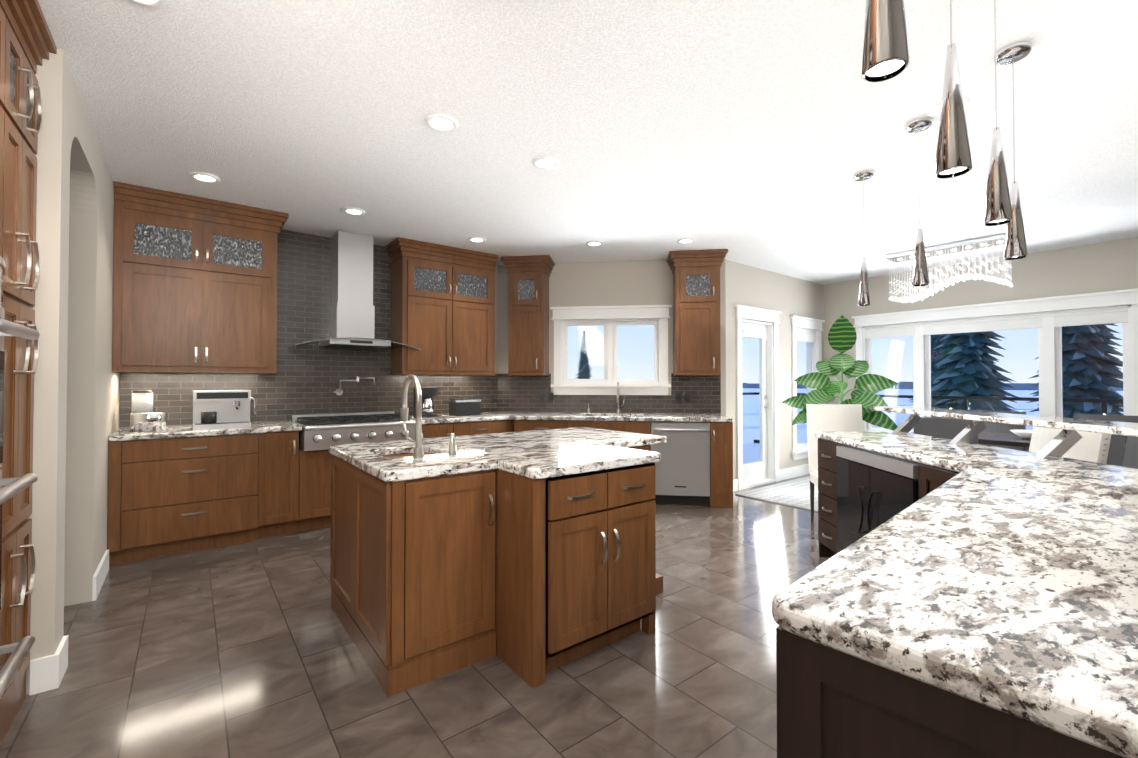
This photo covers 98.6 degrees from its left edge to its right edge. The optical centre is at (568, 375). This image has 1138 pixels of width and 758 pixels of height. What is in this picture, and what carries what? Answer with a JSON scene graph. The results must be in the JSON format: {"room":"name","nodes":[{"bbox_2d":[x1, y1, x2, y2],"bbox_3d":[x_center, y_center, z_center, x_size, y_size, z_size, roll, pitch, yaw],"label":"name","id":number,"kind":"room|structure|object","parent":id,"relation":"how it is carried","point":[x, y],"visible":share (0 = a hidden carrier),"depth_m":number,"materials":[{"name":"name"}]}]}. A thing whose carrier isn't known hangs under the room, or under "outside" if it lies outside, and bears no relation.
{"room":"kitchen","nodes":[
{"label":"kitchen","id":0,"kind":"room"},
{"bbox_2d":[130,390,165,431],"bbox_3d":[-3.223,0.266,3.752,0.210,0.308,0.229,1,-1,-38],"label":"canister","id":1,"kind":"object","parent":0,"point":[142,417],"depth_m":3.71,"materials":[{"name":"silver metal"}]},
{"bbox_2d":[0,474,829,757],"bbox_3d":[1.658,1.360,2.209,9.800,0.060,9.400,1,-1,-38],"label":"floor","id":2,"kind":"structure","parent":0,"point":[246,650],"depth_m":2.17,"materials":[{"name":"tile"}]},
{"bbox_2d":[0,0,19,743],"bbox_3d":[-1.956,-0.004,1.174,0.650,2.641,0.814,1,-1,-38],"label":"tall cabinet","id":3,"kind":"object","parent":2,"relation":"on","point":[9,9],"depth_m":1.77,"materials":[{"name":"brown wood"}]},
{"bbox_2d":[8,4,35,728],"bbox_3d":[-2.276,0.001,1.588,0.650,2.641,0.233,1,-1,-38],"label":"tall cabinet","id":4,"kind":"object","parent":2,"relation":"on","point":[27,43],"depth_m":1.89,"materials":[{"name":"brown wood"}]},
{"bbox_2d":[28,40,43,665],"bbox_3d":[-2.419,0.004,1.772,0.650,2.641,0.233,1,-1,-38],"label":"tall cabinet","id":5,"kind":"object","parent":2,"relation":"on","point":[32,478],"depth_m":2.01,"materials":[{"name":"brown wood"}]},
{"bbox_2d":[107,433,270,564],"bbox_3d":[-3.022,0.911,3.939,0.950,0.885,0.632,1,-1,-38],"label":"base cabinet","id":6,"kind":"object","parent":2,"relation":"on","point":[176,495],"depth_m":3.67,"materials":[{"name":"brown wood"}]},
{"bbox_2d":[108,421,290,440],"bbox_3d":[-2.916,0.447,4.018,1.208,0.045,0.647,1,-1,-38],"label":"countertop","id":7,"kind":"structure","parent":6,"relation":"on","point":[260,426],"depth_m":3.76,"materials":[{"name":"white stone"}]},
{"bbox_2d":[271,433,290,535],"bbox_3d":[-2.572,0.916,4.326,0.363,0.885,0.572,1,-1,-38],"label":"base cabinet","id":8,"kind":"object","parent":2,"relation":"on","point":[280,442],"depth_m":4.10,"materials":[{"name":"brown wood"}]},
{"bbox_2d":[283,417,426,532],"bbox_3d":[-2.058,0.901,4.674,1.126,0.925,0.652,1,-1,-38],"label":"range","id":9,"kind":"object","parent":2,"relation":"on","point":[309,467],"depth_m":4.27,"materials":[{"name":"silver metal"}]},
{"bbox_2d":[415,413,732,434],"bbox_3d":[0.080,0.464,5.273,3.148,0.045,2.336,1,-1,-38],"label":"countertop","id":10,"kind":"structure","parent":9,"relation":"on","point":[485,423],"depth_m":5.21,"materials":[{"name":"white stone"}]},
{"bbox_2d":[130,387,480,431],"bbox_3d":[-2.153,0.277,4.582,2.917,0.309,0.421,1,-1,-38],"label":"kitchen appliance","id":11,"kind":"object","parent":10,"relation":"on","point":[212,409],"depth_m":3.96,"materials":[{"name":"silver metal"}]},
{"bbox_2d":[449,398,480,415],"bbox_3d":[-1.152,0.349,5.421,0.304,0.186,0.184,1,-1,-38],"label":"toaster","id":12,"kind":"object","parent":10,"relation":"on","point":[457,406],"depth_m":5.35,"materials":[{"name":"black"}]},
{"bbox_2d":[427,429,462,437],"bbox_3d":[-1.519,0.927,5.104,0.506,0.885,0.632,1,-1,-38],"label":"base cabinet","id":13,"kind":"object","parent":2,"relation":"on","point":[431,433],"depth_m":4.88,"materials":[{"name":"brown wood"}]},
{"bbox_2d":[330,454,662,696],"bbox_3d":[-0.254,0.896,2.827,1.773,0.886,1.412,1,-1,-38],"label":"kitchen island","id":14,"kind":"object","parent":2,"relation":"on","point":[535,551],"depth_m":2.22,"materials":[{"name":"brown wood"}]},
{"bbox_2d":[329,427,666,497],"bbox_3d":[-0.213,0.431,2.893,1.935,0.045,1.405,1,-1,-38],"label":"island countertop","id":15,"kind":"structure","parent":14,"relation":"on","point":[413,467],"depth_m":2.46,"materials":[{"name":"white stone"}]},
{"bbox_2d":[495,373,550,412],"bbox_3d":[-0.549,0.216,5.966,0.470,0.470,0.469,1,-1,-38],"label":"backsplash","id":16,"kind":"structure","parent":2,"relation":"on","point":[514,392],"depth_m":5.96,"materials":[{"name":"grey tile"}]},
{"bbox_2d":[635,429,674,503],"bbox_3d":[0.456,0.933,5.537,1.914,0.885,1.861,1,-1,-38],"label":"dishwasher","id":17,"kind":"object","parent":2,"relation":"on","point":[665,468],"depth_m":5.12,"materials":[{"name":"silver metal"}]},
{"bbox_2d":[675,425,714,506],"bbox_3d":[1.158,0.934,5.119,0.529,0.872,0.529,1,-1,-38],"label":"dishwasher","id":18,"kind":"object","parent":2,"relation":"on","point":[694,444],"depth_m":5.09,"materials":[{"name":"silver metal"}]},
{"bbox_2d":[715,421,732,507],"bbox_3d":[1.614,0.930,5.375,0.602,0.885,0.597,1,-1,-38],"label":"base cabinet","id":19,"kind":"object","parent":2,"relation":"on","point":[723,433],"depth_m":5.06,"materials":[{"name":"brown wood"}]},
{"bbox_2d":[735,476,817,511],"bbox_3d":[2.876,1.372,5.779,1.700,0.011,0.950,1,-1,-38],"label":"area rug","id":20,"kind":"object","parent":2,"relation":"on","point":[794,493],"visible":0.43,"depth_m":5.65,"materials":[{"name":"white fabric"}]},
{"bbox_2d":[806,404,862,522],"bbox_3d":[2.431,0.814,4.340,0.472,1.089,0.560,0,-1,12],"label":"dining chair","id":21,"kind":"object","parent":2,"relation":"on","point":[834,417],"visible":0.42,"depth_m":4.52,"materials":[{"name":"beige fabric"}]},
{"bbox_2d":[782,315,897,430],"bbox_3d":[2.878,0.359,5.255,0.980,2.023,1.070,1,-1,-38],"label":"plant","id":22,"kind":"object","parent":2,"relation":"on","point":[842,336],"visible":0.67,"depth_m":5.33,"materials":[{"name":"green plant"}]},
{"bbox_2d":[914,417,978,443],"bbox_3d":[3.567,0.876,4.544,0.560,0.969,0.472,1,-1,-38],"label":"dining chair","id":23,"kind":"object","parent":2,"relation":"on","point":[948,428],"visible":0.06,"depth_m":4.43,"materials":[{"name":"grey fabric"}]},
{"bbox_2d":[772,406,1137,757],"bbox_3d":[1.709,0.777,2.161,3.803,1.105,2.204,1,-1,-38],"label":"kitchen island","id":24,"kind":"object","parent":2,"relation":"on","point":[959,595],"visible":1,"depth_m":0.82,"materials":[{"name":"white stone"}]},
{"bbox_2d":[836,445,919,552],"bbox_3d":[1.838,0.846,2.911,0.570,0.757,0.655,1,-1,-38],"label":"fridge","id":25,"kind":"object","parent":24,"relation":"in","point":[872,487],"depth_m":2.93,"materials":[{"name":"black"}]},
{"bbox_2d":[972,410,1025,450],"bbox_3d":[4.697,0.888,5.420,0.560,0.969,0.472,1,-1,-38],"label":"dining chair","id":26,"kind":"object","parent":2,"relation":"on","point":[993,427],"visible":0.19,"depth_m":5.47,"materials":[{"name":"grey fabric"}]},
{"bbox_2d":[911,432,1126,448],"bbox_3d":[4.389,0.983,4.648,0.900,0.759,1.800,1,-1,-38],"label":"dining table","id":27,"kind":"object","parent":2,"relation":"on","point":[1004,439],"visible":0.03,"depth_m":4.59,"materials":[{"name":"brown"}]},
{"bbox_2d":[1010,430,1031,438],"bbox_3d":[4.389,0.567,4.654,0.300,0.070,0.295,1,-1,-38],"label":"bowl","id":28,"kind":"object","parent":27,"relation":"on","point":[1025,434],"visible":0.54,"depth_m":4.64,"materials":[{"name":"white ceramic"}]},
{"bbox_2d":[1029,426,1111,463],"bbox_3d":[3.019,0.833,3.195,0.560,1.019,0.477,0,-1,2],"label":"dining chair","id":29,"kind":"object","parent":2,"relation":"on","point":[1091,446],"visible":0.29,"depth_m":3.04,"materials":[{"name":"white leather"}]},
{"bbox_2d":[1074,413,1137,440],"bbox_3d":[5.212,0.879,4.756,0.560,0.969,0.472,1,-1,-38],"label":"dining chair","id":30,"kind":"object","parent":2,"relation":"on","point":[1125,418],"visible":0.08,"depth_m":4.84,"materials":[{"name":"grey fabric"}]},
{"bbox_2d":[1106,434,1124,465],"bbox_3d":[4.082,0.867,3.880,0.560,0.969,0.472,1,-1,-38],"label":"dining chair","id":31,"kind":"object","parent":2,"relation":"on","point":[1116,452],"visible":0.04,"depth_m":3.58,"materials":[{"name":"grey fabric"}]},
{"bbox_2d":[1122,436,1137,468],"bbox_3d":[2.996,0.825,2.596,0.560,1.019,0.472,0,-1,2],"label":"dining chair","id":32,"kind":"object","parent":2,"relation":"on","point":[1130,460],"visible":0.02,"depth_m":2.77,"materials":[{"name":"grey fabric"}]},
{"bbox_2d":[26,48,1137,694],"bbox_3d":[1.658,-0.040,2.227,9.800,2.740,9.400,1,-1,-38],"label":"wall","id":33,"kind":"structure","parent":0,"point":[76,402],"depth_m":2.98,"materials":[{"name":"beige paint"}]},
{"bbox_2d":[92,549,108,600],"bbox_3d":[-3.007,1.273,3.147,0.016,0.140,0.600,1,-1,-38],"label":"baseboard","id":34,"kind":"structure","parent":33,"relation":"attached to","point":[100,574],"depth_m":3.06,"materials":[{"name":"white wood"}]},
{"bbox_2d":[112,197,214,372],"bbox_3d":[-3.215,-0.664,3.902,0.574,1.213,0.487,1,-1,-38],"label":"upper cabinet","id":35,"kind":"object","parent":33,"relation":"attached to","point":[164,255],"depth_m":3.71,"materials":[{"name":"brown wood"}]},
{"bbox_2d":[211,213,278,372],"bbox_3d":[-2.858,-0.660,4.179,0.575,1.213,0.487,1,-1,-38],"label":"upper cabinet","id":36,"kind":"object","parent":33,"relation":"attached to","point":[246,252],"depth_m":4.03,"materials":[{"name":"brown wood"}]},
{"bbox_2d":[291,413,394,420],"bbox_3d":[-2.235,0.412,4.909,0.950,0.060,0.040,1,-1,-38],"label":"countertop","id":37,"kind":"structure","parent":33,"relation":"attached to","point":[294,416],"depth_m":4.77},
{"bbox_2d":[327,230,374,304],"bbox_3d":[-2.151,-1.027,4.852,0.320,0.686,0.296,1,-1,-38],"label":"range hood","id":38,"kind":"object","parent":33,"relation":"attached to","point":[352,254],"depth_m":4.74,"materials":[{"name":"white metal"}]},
{"bbox_2d":[327,301,374,344],"bbox_3d":[-2.147,-0.509,4.840,0.344,0.350,0.308,1,-1,-38],"label":"range hood","id":39,"kind":"object","parent":33,"relation":"attached to","point":[348,322],"depth_m":4.70,"materials":[{"name":"white metal"}]},
{"bbox_2d":[387,249,495,372],"bbox_3d":[-1.368,-0.643,5.404,1.060,1.213,0.377,1,-1,-38],"label":"upper cabinet","id":40,"kind":"object","parent":33,"relation":"attached to","point":[443,308],"depth_m":5.20,"materials":[{"name":"brown wood"}]},
{"bbox_2d":[507,261,554,372],"bbox_3d":[-0.472,-0.638,5.803,0.535,1.213,0.535,1,-1,-38],"label":"upper cabinet","id":41,"kind":"object","parent":33,"relation":"attached to","point":[528,282],"depth_m":5.63,"materials":[{"name":"brown wood"}]},
{"bbox_2d":[551,393,670,416],"bbox_3d":[0.491,0.344,5.833,1.012,0.211,1.013,1,-1,-38],"label":"backsplash","id":42,"kind":"structure","parent":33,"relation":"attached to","point":[617,405],"depth_m":5.82,"materials":[{"name":"grey tile"}]},
{"bbox_2d":[550,305,671,394],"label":"window","id":43,"kind":"structure","parent":33,"relation":"in","point":[609,317],"depth_m":5.86,"materials":[{"name":"white wood"}]},
{"bbox_2d":[667,253,722,372],"bbox_3d":[1.442,-0.641,5.561,0.578,1.213,0.578,1,-1,-38],"label":"upper cabinet","id":44,"kind":"object","parent":33,"relation":"attached to","point":[696,280],"depth_m":5.38,"materials":[{"name":"brown wood"}]},
{"bbox_2d":[671,373,720,416],"bbox_3d":[1.480,0.212,5.709,0.398,0.470,0.398,1,-1,-38],"label":"backsplash","id":45,"kind":"structure","parent":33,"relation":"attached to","point":[700,393],"depth_m":5.71,"materials":[{"name":"grey tile"}]},
{"bbox_2d":[733,479,737,491],"bbox_3d":[1.900,1.308,5.766,0.300,0.140,0.016,1,-1,-38],"label":"baseboard","id":46,"kind":"structure","parent":33,"relation":"attached to","point":[735,481],"depth_m":5.82,"materials":[{"name":"white wood"}]},
{"bbox_2d":[779,464,809,480],"bbox_3d":[3.251,1.322,6.813,1.280,0.140,0.016,1,-1,-38],"label":"baseboard","id":47,"kind":"structure","parent":33,"relation":"attached to","point":[796,471],"depth_m":6.65,"materials":[{"name":"white"}]},
{"bbox_2d":[568,326,602,378],"bbox_3d":[0.203,-0.279,5.980,0.319,0.650,0.319,1,-1,-38],"label":"window pane","id":48,"kind":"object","parent":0,"point":[572,326],"depth_m":5.97,"materials":[{"name":"clear glass"}]},
{"bbox_2d":[38,0,1137,284],"bbox_3d":[1.658,-1.449,2.246,9.800,0.080,9.400,1,-1,-38],"label":"ceiling","id":49,"kind":"structure","parent":0,"point":[754,132],"depth_m":2.69,"materials":[{"name":"white paint"}]},
{"bbox_2d":[128,0,969,251],"bbox_3d":[1.392,-1.395,2.842,6.170,0.012,6.350,1,-1,-38],"label":"recessed lights","id":50,"kind":"object","parent":49,"relation":"attached to","point":[441,123],"depth_m":3.14,"materials":[{"name":"white"}]},
{"bbox_2d":[853,170,873,305],"bbox_3d":[2.038,-0.939,3.382,0.122,0.910,0.122,-1,-1,43],"label":"pendant light","id":51,"kind":"object","parent":49,"relation":"hanging from","point":[864,299],"depth_m":3.36,"materials":[{"name":"silver metal"}]},
{"bbox_2d":[861,0,909,81],"bbox_3d":[0.621,-1.012,0.967,0.122,0.830,0.122,-1,-1,43],"label":"pendant light","id":52,"kind":"object","parent":49,"relation":"hanging from","point":[885,55],"depth_m":0.94,"materials":[{"name":"silver metal"}]},
{"bbox_2d":[905,123,928,286],"bbox_3d":[1.947,-0.950,2.716,0.122,0.905,0.122,-1,-1,43],"label":"pendant light","id":53,"kind":"object","parent":49,"relation":"hanging from","point":[920,277],"depth_m":2.70,"materials":[{"name":"silver metal"}]},
{"bbox_2d":[886,233,1012,302],"bbox_3d":[4.030,-1.095,5.221,0.300,0.545,1.050,1,-1,-38],"label":"dining chandelier","id":54,"kind":"object","parent":49,"relation":"hanging from","point":[973,244],"visible":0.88,"depth_m":5.16,"materials":[{"name":"clear glass"}]},
{"bbox_2d":[909,0,996,195],"bbox_3d":[1.012,-0.977,1.295,0.122,0.890,0.122,-1,-1,43],"label":"pendant light","id":55,"kind":"object","parent":49,"relation":"hanging from","point":[953,155],"depth_m":1.28,"materials":[{"name":"silver metal"}]},
{"bbox_2d":[983,0,1028,231],"bbox_3d":[1.483,-0.972,1.699,0.122,0.890,0.122,-1,-1,43],"label":"pendant light","id":56,"kind":"object","parent":49,"relation":"hanging from","point":[1001,207],"depth_m":1.70,"materials":[{"name":"silver metal"}]},
{"bbox_2d":[1003,41,1031,259],"bbox_3d":[1.928,-0.958,2.120,0.122,0.905,0.122,-1,-1,43],"label":"pendant light","id":57,"kind":"object","parent":49,"relation":"hanging from","point":[1015,247],"depth_m":2.09,"materials":[{"name":"silver metal"}]},
{"bbox_2d":[617,325,653,377],"bbox_3d":[0.804,-0.281,5.904,0.319,0.650,0.319,1,-1,-38],"label":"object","id":58,"kind":"structure","parent":0,"point":[618,325],"depth_m":5.90,"materials":[{"name":"clear glass"}]},
{"bbox_2d":[742,339,808,463],"bbox_3d":[2.823,0.262,6.624,1.735,1.716,0.006,1,-1,-38],"label":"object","id":59,"kind":"structure","parent":0,"point":[760,339],"depth_m":6.29,"materials":[{"name":"clear glass"}]},
{"bbox_2d":[734,305,781,490],"bbox_3d":[2.341,0.273,6.206,1.000,2.222,0.222,1,-1,-38],"label":"glass door","id":60,"kind":"structure","parent":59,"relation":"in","point":[751,322],"depth_m":6.36,"materials":[{"name":"white"}]},
{"bbox_2d":[790,315,824,459],"bbox_3d":[3.338,0.176,6.961,0.900,1.967,0.215,1,-1,-38],"label":"window","id":61,"kind":"structure","parent":59,"relation":"in","point":[804,329],"depth_m":6.89,"materials":[{"name":"white wood"}]},
{"bbox_2d":[871,326,1122,429],"bbox_3d":[4.934,0.045,5.906,0.006,1.340,2.330,1,-1,-38],"label":"window pane","id":62,"kind":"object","parent":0,"point":[910,368],"depth_m":5.73,"materials":[{"name":"clear glass"}]},
{"bbox_2d":[852,288,1137,451],"bbox_3d":[4.894,0.031,5.875,0.215,1.747,2.720,1,-1,-38],"label":"window","id":63,"kind":"structure","parent":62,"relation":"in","point":[1049,318],"depth_m":5.45,"materials":[{"name":"white wood"}]},
{"label":"outside","id":64,"kind":"structure","parent":0,"visible":0},
{"bbox_2d":[575,323,1123,463],"bbox_3d":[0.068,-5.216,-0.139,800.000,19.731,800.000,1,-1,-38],"label":"outdoor scenery","id":65,"kind":"structure","parent":64,"point":[1081,371],"depth_m":28.85,"materials":[{"name":"blue"}]}
]}

